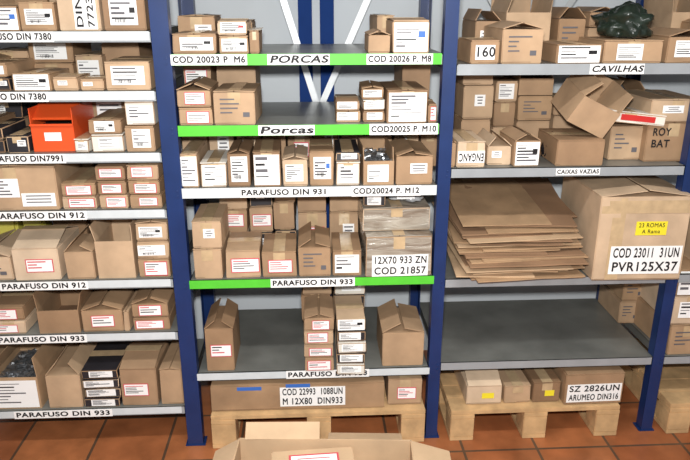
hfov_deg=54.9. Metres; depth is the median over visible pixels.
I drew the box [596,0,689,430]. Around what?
metal shelving rack
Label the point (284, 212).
cardboard box
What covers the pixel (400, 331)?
cardboard box
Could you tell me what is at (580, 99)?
cardboard box
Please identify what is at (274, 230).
cardboard box
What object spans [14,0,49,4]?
cardboard box
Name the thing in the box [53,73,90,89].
cardboard box
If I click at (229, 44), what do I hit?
cardboard box
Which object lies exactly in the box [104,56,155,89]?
cardboard box
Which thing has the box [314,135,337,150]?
cardboard box
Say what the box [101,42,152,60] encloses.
cardboard box
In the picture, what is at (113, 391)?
cardboard box
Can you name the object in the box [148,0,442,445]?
metal shelving rack
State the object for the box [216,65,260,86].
cardboard box
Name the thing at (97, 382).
cardboard box
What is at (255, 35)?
cardboard box
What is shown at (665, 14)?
cardboard box
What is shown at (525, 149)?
cardboard box
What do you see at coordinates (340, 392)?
cardboard box
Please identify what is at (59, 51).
cardboard box
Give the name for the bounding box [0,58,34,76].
cardboard box
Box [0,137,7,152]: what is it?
cardboard box
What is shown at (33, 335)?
metal shelving rack
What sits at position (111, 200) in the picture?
cardboard box
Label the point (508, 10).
cardboard box
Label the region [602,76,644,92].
cardboard box
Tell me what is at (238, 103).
cardboard box
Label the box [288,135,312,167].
cardboard box
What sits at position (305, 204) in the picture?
cardboard box
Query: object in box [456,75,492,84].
cardboard box
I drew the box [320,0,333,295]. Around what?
wall post
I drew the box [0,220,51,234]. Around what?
containers
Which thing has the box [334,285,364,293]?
cardboard box
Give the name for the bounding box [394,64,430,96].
cardboard box
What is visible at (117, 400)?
cardboard box
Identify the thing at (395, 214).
cardboard box
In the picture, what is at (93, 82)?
cardboard box
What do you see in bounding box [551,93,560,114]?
cardboard box
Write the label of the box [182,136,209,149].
cardboard box
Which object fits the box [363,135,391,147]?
cardboard box
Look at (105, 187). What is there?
cardboard box
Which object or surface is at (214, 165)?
cardboard box
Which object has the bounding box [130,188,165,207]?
cardboard box
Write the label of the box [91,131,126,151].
cardboard box
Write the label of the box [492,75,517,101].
cardboard box
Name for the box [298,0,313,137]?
wall post
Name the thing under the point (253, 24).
cardboard box
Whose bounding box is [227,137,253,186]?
cardboard box
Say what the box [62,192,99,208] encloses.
cardboard box
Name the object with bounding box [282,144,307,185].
cardboard box
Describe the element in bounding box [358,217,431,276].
cardboard box
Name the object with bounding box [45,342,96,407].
cardboard box
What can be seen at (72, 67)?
cardboard box
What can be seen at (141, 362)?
cardboard box
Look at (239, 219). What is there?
cardboard box
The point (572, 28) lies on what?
cardboard box
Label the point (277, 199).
cardboard box
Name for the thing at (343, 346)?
cardboard box
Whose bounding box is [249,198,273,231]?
cardboard box
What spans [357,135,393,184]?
cardboard box
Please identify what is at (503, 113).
cardboard box
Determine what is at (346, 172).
cardboard box
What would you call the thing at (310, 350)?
cardboard box
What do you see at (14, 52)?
cardboard box
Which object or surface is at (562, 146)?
cardboard box
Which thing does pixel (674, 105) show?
cardboard box
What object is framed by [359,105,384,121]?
cardboard box
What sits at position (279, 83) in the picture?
wall
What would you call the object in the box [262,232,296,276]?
cardboard box
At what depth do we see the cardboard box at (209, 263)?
2.56 m
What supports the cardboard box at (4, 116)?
on the metal shelving rack at (33, 335)
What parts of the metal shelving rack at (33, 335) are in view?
shelf, shelf, shelf, shelf, shelf, shelf, shelf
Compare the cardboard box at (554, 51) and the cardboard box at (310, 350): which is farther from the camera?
the cardboard box at (310, 350)
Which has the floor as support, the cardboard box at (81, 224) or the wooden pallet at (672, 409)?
the wooden pallet at (672, 409)
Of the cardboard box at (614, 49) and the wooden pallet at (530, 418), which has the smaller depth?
the cardboard box at (614, 49)
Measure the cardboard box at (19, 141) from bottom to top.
0.066 m
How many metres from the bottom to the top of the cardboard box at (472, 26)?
0.183 m
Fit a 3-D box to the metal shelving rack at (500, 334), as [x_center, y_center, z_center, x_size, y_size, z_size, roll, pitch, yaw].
[0.809,-0.219,2.820,0.983,2.120,0.628,-1,19,-3]
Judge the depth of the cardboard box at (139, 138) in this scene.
2.39 m
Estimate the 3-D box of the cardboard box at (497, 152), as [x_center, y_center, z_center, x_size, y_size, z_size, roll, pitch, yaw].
[0.578,-0.329,2.593,0.092,0.107,0.204,-1,19,-2]
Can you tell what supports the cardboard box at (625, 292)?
on the cardboard box at (621, 311)
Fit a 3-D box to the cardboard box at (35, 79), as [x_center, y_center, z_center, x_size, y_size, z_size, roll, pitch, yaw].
[-1.090,-0.546,2.395,0.131,0.062,0.205,-1,19,-2]
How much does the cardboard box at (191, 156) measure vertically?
0.129 m
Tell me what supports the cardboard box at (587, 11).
on the cardboard box at (589, 31)
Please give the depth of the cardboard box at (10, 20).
2.23 m
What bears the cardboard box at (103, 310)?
on the metal shelving rack at (33, 335)
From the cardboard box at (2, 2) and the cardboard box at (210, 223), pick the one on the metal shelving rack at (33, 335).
the cardboard box at (2, 2)
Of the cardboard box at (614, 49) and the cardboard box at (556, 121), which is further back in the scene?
the cardboard box at (556, 121)
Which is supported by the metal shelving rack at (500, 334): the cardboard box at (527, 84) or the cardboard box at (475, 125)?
the cardboard box at (475, 125)
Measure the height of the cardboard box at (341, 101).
0.039 m
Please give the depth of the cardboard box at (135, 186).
2.44 m
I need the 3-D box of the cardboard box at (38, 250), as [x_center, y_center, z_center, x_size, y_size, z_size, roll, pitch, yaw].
[-1.179,0.069,2.633,0.170,0.170,0.264,-1,19,-4]
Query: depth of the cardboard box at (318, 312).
2.66 m
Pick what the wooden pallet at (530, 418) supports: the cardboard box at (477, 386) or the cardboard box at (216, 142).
the cardboard box at (477, 386)
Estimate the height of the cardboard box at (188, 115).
0.065 m
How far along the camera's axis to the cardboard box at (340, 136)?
2.72 m
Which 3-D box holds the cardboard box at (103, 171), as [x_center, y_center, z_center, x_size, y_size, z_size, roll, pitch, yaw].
[-0.863,-0.251,2.541,0.105,0.057,0.265,-1,19,-2]
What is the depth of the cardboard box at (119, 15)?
2.25 m
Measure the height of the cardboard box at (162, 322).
0.059 m
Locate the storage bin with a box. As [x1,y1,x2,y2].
[28,102,93,151]
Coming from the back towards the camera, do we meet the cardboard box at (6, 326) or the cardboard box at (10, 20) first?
the cardboard box at (6, 326)
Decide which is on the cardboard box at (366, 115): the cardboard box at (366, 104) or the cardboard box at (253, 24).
the cardboard box at (366, 104)
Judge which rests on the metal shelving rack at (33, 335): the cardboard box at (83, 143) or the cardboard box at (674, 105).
the cardboard box at (83, 143)
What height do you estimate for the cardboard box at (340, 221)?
0.184 m
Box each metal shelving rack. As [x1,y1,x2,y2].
[0,25,204,418]
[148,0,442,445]
[409,0,689,437]
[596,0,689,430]
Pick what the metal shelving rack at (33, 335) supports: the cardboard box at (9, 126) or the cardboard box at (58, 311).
the cardboard box at (58, 311)
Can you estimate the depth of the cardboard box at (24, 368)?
2.73 m
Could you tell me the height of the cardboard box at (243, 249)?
0.119 m
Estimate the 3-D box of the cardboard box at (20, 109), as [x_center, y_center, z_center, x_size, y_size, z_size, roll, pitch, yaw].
[-1.340,-0.512,2.699,0.146,0.074,0.244,-1,19,-4]
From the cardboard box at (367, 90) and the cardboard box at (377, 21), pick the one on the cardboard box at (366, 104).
the cardboard box at (367, 90)
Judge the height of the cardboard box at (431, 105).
0.070 m
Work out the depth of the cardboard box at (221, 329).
2.69 m
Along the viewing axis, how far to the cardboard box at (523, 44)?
2.35 m
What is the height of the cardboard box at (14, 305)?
0.058 m
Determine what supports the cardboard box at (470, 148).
on the metal shelving rack at (500, 334)
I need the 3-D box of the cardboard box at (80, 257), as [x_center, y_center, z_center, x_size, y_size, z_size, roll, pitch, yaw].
[-1.016,0.081,2.626,0.109,0.152,0.222,-1,19,-3]
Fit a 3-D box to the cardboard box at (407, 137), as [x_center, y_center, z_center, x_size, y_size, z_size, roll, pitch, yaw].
[0.247,-0.381,2.844,0.101,0.169,0.224,-1,19,-3]
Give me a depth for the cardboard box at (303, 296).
2.86 m
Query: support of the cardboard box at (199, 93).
on the cardboard box at (188, 115)
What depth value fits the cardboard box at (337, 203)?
2.77 m
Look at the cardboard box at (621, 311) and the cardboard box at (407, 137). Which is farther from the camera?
the cardboard box at (621, 311)
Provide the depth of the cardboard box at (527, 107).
2.70 m
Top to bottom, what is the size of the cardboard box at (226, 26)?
0.051 m
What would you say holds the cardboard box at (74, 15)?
on the metal shelving rack at (33, 335)
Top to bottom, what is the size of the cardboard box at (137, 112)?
0.090 m
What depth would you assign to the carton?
2.32 m
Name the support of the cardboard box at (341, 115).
on the metal shelving rack at (271, 340)
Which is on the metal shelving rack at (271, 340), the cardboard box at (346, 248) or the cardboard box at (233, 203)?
the cardboard box at (346, 248)
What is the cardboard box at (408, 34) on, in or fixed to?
on the metal shelving rack at (271, 340)
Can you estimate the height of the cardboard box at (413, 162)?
0.133 m
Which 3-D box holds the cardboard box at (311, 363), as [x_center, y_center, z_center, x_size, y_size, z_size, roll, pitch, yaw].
[-0.108,0.513,2.792,0.120,0.060,0.205,-1,19,-3]
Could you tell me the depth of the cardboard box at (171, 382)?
2.73 m
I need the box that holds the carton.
[213,422,450,459]
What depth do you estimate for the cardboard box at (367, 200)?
2.56 m
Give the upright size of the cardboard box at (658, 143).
0.156 m
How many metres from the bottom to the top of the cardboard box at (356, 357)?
0.050 m
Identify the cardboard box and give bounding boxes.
[0,0,14,4]
[0,5,22,30]
[0,46,29,57]
[0,53,10,59]
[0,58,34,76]
[0,76,13,90]
[0,102,38,117]
[0,112,15,121]
[0,118,25,138]
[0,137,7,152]
[0,163,81,209]
[0,229,21,279]
[0,290,35,319]
[0,307,37,333]
[0,343,62,408]
[0,344,8,347]
[5,126,33,152]
[11,225,79,279]
[12,67,69,90]
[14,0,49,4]
[18,2,59,30]
[23,115,29,125]
[28,42,91,62]
[33,289,94,333]
[34,62,76,72]
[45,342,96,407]
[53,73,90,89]
[53,220,90,235]
[57,0,104,30]
[61,166,97,195]
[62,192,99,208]
[62,342,80,347]
[64,224,98,278]
[74,131,92,151]
[75,50,105,74]
[80,75,106,89]
[81,288,136,331]
[81,341,132,378]
[82,163,98,166]
[83,374,120,387]
[85,383,121,396]
[85,394,122,406]
[88,108,126,133]
[89,219,138,277]
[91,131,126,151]
[92,101,124,116]
[95,163,127,179]
[97,178,128,194]
[99,191,130,207]
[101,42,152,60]
[102,0,149,30]
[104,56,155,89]
[119,340,168,404]
[123,290,137,330]
[124,101,158,124]
[125,122,160,151]
[126,162,163,179]
[128,173,164,193]
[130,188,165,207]
[131,287,174,316]
[133,301,175,330]
[135,218,168,240]
[137,238,170,257]
[138,255,172,276]
[159,340,183,403]
[172,30,219,53]
[176,76,217,106]
[177,14,220,31]
[179,103,214,124]
[180,139,207,186]
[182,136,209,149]
[183,65,218,82]
[191,203,228,247]
[193,229,229,278]
[200,149,228,186]
[204,298,239,370]
[209,136,236,149]
[210,376,383,410]
[213,82,261,124]
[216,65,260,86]
[217,18,250,34]
[219,33,249,53]
[219,198,249,208]
[226,231,262,277]
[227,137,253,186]
[228,200,249,231]
[237,136,262,144]
[248,27,262,53]
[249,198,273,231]
[250,19,255,26]
[250,197,273,206]
[253,138,281,186]
[262,225,275,241]
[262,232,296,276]
[263,135,287,167]
[273,197,295,228]
[275,197,294,201]
[276,219,295,232]
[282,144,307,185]
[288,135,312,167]
[297,197,325,211]
[298,211,325,229]
[298,221,330,275]
[301,287,329,319]
[303,286,330,294]
[304,294,333,330]
[304,320,332,343]
[304,338,332,356]
[305,357,333,370]
[309,138,333,185]
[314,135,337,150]
[329,196,357,211]
[329,203,357,252]
[331,232,360,275]
[332,286,364,318]
[334,94,359,109]
[334,139,359,160]
[334,150,359,184]
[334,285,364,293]
[335,107,359,121]
[335,295,364,330]
[335,314,364,340]
[335,323,365,352]
[335,340,364,373]
[336,339,364,362]
[339,135,362,144]
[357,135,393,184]
[357,196,429,230]
[358,93,384,109]
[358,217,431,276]
[359,80,383,98]
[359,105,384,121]
[362,196,384,205]
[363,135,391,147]
[364,28,390,52]
[369,14,394,33]
[377,299,423,365]
[379,80,427,122]
[383,375,421,403]
[386,17,429,52]
[390,136,432,184]
[392,134,418,140]
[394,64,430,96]
[418,134,436,165]
[426,97,436,122]
[451,139,455,166]
[453,112,489,133]
[453,129,485,166]
[454,81,493,118]
[454,369,501,403]
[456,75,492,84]
[457,37,499,63]
[462,8,500,36]
[477,128,511,164]
[484,20,543,63]
[489,100,515,126]
[490,0,552,40]
[490,124,506,136]
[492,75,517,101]
[498,368,530,402]
[499,125,540,166]
[503,75,553,94]
[513,118,549,138]
[514,95,552,119]
[520,367,560,401]
[538,128,604,165]
[541,40,602,63]
[549,7,585,40]
[549,114,579,127]
[551,74,632,137]
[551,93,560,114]
[551,365,624,403]
[561,175,689,279]
[565,6,609,26]
[578,36,663,62]
[584,27,601,36]
[598,284,635,322]
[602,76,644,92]
[603,122,642,159]
[606,283,640,300]
[609,107,666,126]
[626,89,689,121]
[634,297,689,354]
[638,121,685,161]
[640,27,689,62]
[640,283,689,323]
[644,0,689,28]
[675,254,689,295]
[680,18,689,34]
[683,218,689,258]
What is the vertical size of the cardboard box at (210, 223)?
0.109 m
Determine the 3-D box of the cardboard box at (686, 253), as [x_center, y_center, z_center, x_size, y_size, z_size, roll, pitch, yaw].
[1.554,-0.015,2.776,0.248,0.288,0.304,-1,19,-3]
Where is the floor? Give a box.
[0,350,689,459]
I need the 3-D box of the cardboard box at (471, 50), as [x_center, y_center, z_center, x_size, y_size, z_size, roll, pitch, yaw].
[0.487,-0.663,2.440,0.103,0.085,0.205,-1,19,-4]
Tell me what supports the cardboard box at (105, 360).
on the cardboard box at (97, 382)
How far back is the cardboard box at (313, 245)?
2.58 m
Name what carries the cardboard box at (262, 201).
on the cardboard box at (261, 217)
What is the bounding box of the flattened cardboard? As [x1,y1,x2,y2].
[432,177,588,282]
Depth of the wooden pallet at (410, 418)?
2.77 m
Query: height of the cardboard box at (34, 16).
0.094 m
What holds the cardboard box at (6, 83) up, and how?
on the metal shelving rack at (33, 335)
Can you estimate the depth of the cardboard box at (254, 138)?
2.70 m
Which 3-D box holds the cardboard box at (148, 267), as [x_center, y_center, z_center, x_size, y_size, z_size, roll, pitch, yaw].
[-0.739,0.103,2.673,0.119,0.080,0.265,-1,19,-3]
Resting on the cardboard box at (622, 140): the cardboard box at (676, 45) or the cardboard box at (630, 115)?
the cardboard box at (630, 115)
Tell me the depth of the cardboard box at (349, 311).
2.65 m
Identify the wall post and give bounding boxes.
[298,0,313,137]
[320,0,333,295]
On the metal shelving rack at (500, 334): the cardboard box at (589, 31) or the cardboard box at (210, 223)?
the cardboard box at (589, 31)
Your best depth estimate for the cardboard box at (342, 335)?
2.62 m
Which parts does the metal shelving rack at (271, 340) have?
shelf, shelf, shelf, shelf, shelf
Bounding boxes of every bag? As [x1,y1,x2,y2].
[388,195,423,201]
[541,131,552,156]
[590,1,653,36]
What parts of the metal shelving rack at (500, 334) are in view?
shelf, shelf, shelf, shelf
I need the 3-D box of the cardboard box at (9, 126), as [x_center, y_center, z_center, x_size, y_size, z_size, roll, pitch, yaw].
[-1.243,-0.376,2.446,0.052,0.043,0.204,-1,19,-2]
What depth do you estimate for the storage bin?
2.40 m
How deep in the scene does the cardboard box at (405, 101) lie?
2.40 m
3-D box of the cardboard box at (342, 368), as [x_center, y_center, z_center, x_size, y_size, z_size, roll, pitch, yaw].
[0.019,0.523,2.774,0.113,0.053,0.223,-1,19,-2]
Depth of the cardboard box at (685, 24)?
2.61 m
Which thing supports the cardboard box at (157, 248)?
on the cardboard box at (148, 267)
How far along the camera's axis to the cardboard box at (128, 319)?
2.63 m
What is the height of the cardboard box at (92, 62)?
0.106 m
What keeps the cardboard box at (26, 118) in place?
on the metal shelving rack at (33, 335)
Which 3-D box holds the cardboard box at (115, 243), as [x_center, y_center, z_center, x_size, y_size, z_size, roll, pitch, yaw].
[-0.891,0.046,2.635,0.154,0.213,0.241,-1,19,-4]
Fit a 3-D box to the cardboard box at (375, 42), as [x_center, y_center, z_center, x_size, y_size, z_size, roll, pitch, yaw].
[0.115,-0.689,2.413,0.078,0.077,0.201,-1,19,-3]
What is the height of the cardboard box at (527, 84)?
0.129 m
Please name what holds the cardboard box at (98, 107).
on the metal shelving rack at (33, 335)
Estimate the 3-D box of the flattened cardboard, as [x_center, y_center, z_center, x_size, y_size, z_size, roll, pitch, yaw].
[0.678,-0.021,2.805,0.532,0.274,0.649,-1,19,-3]
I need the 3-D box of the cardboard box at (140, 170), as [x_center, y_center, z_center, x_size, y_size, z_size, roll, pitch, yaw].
[-0.748,-0.252,2.545,0.115,0.057,0.265,-1,19,-4]
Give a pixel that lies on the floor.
(496, 436)
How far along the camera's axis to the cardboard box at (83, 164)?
2.70 m
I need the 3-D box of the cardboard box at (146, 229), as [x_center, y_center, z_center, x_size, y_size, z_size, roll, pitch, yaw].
[-0.736,-0.038,2.621,0.119,0.079,0.265,-1,19,-3]
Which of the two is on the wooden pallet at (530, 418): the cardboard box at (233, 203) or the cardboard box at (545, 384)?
the cardboard box at (545, 384)
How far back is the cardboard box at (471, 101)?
2.68 m
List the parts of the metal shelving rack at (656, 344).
shelf, shelf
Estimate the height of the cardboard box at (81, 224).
0.235 m
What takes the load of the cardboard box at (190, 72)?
on the cardboard box
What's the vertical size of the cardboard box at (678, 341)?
0.140 m
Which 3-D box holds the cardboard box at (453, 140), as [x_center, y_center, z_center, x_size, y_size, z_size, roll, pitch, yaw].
[0.396,-0.313,2.561,0.025,0.098,0.201,-1,19,-3]
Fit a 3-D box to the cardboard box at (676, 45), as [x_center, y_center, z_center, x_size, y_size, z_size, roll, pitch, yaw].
[1.228,-0.700,2.500,0.158,0.116,0.263,-1,19,-2]
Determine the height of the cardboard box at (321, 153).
0.132 m
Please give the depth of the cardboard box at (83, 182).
2.44 m
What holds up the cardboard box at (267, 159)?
on the metal shelving rack at (271, 340)
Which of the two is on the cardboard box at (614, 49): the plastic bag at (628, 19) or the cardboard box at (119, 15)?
the plastic bag at (628, 19)
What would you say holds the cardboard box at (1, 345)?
on the cardboard box
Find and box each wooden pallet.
[211,385,424,447]
[427,347,619,440]
[619,338,689,433]
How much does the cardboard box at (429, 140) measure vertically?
0.162 m
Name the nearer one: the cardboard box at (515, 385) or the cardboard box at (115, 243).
the cardboard box at (115, 243)
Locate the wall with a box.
[0,0,689,353]
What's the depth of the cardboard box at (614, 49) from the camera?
2.38 m
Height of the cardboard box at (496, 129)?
0.100 m
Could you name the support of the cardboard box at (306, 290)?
on the cardboard box at (303, 296)
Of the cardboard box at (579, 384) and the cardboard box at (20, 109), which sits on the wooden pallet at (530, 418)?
the cardboard box at (579, 384)
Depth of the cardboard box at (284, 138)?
2.71 m
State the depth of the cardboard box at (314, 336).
2.66 m
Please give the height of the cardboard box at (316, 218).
0.183 m
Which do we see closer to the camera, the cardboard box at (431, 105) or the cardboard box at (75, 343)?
the cardboard box at (431, 105)
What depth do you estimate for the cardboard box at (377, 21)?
2.54 m
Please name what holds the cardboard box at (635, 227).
on the metal shelving rack at (500, 334)
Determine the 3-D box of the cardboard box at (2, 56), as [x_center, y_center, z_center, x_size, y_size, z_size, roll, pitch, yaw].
[-1.310,-0.579,2.407,0.134,0.117,0.262,-1,19,-2]
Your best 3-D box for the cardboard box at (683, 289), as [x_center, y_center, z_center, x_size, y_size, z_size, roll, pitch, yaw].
[1.419,0.161,2.831,0.155,0.126,0.303,-1,19,-2]
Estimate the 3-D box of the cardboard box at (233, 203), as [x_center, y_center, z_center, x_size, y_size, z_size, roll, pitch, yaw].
[-0.469,-0.177,2.857,0.113,0.100,0.263,-1,19,-3]
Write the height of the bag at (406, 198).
0.069 m
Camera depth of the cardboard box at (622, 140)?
2.58 m
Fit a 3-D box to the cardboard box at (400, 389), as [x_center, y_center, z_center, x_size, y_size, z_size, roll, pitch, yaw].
[0.246,0.629,2.927,0.144,0.126,0.304,-1,19,-2]
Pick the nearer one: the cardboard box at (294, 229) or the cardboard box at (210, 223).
the cardboard box at (210, 223)
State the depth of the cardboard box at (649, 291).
2.75 m
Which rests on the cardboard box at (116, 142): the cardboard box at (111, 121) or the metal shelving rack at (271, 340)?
the cardboard box at (111, 121)
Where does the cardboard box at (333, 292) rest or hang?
on the cardboard box
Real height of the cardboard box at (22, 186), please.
0.170 m
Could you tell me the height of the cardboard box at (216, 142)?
0.198 m
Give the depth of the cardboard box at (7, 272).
2.54 m
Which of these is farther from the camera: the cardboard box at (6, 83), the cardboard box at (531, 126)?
the cardboard box at (531, 126)
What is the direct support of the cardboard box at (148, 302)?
on the cardboard box at (162, 322)
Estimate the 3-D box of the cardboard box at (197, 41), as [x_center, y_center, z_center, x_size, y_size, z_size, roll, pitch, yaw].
[-0.528,-0.686,2.413,0.151,0.070,0.265,-1,19,-3]
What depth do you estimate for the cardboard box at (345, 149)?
2.48 m

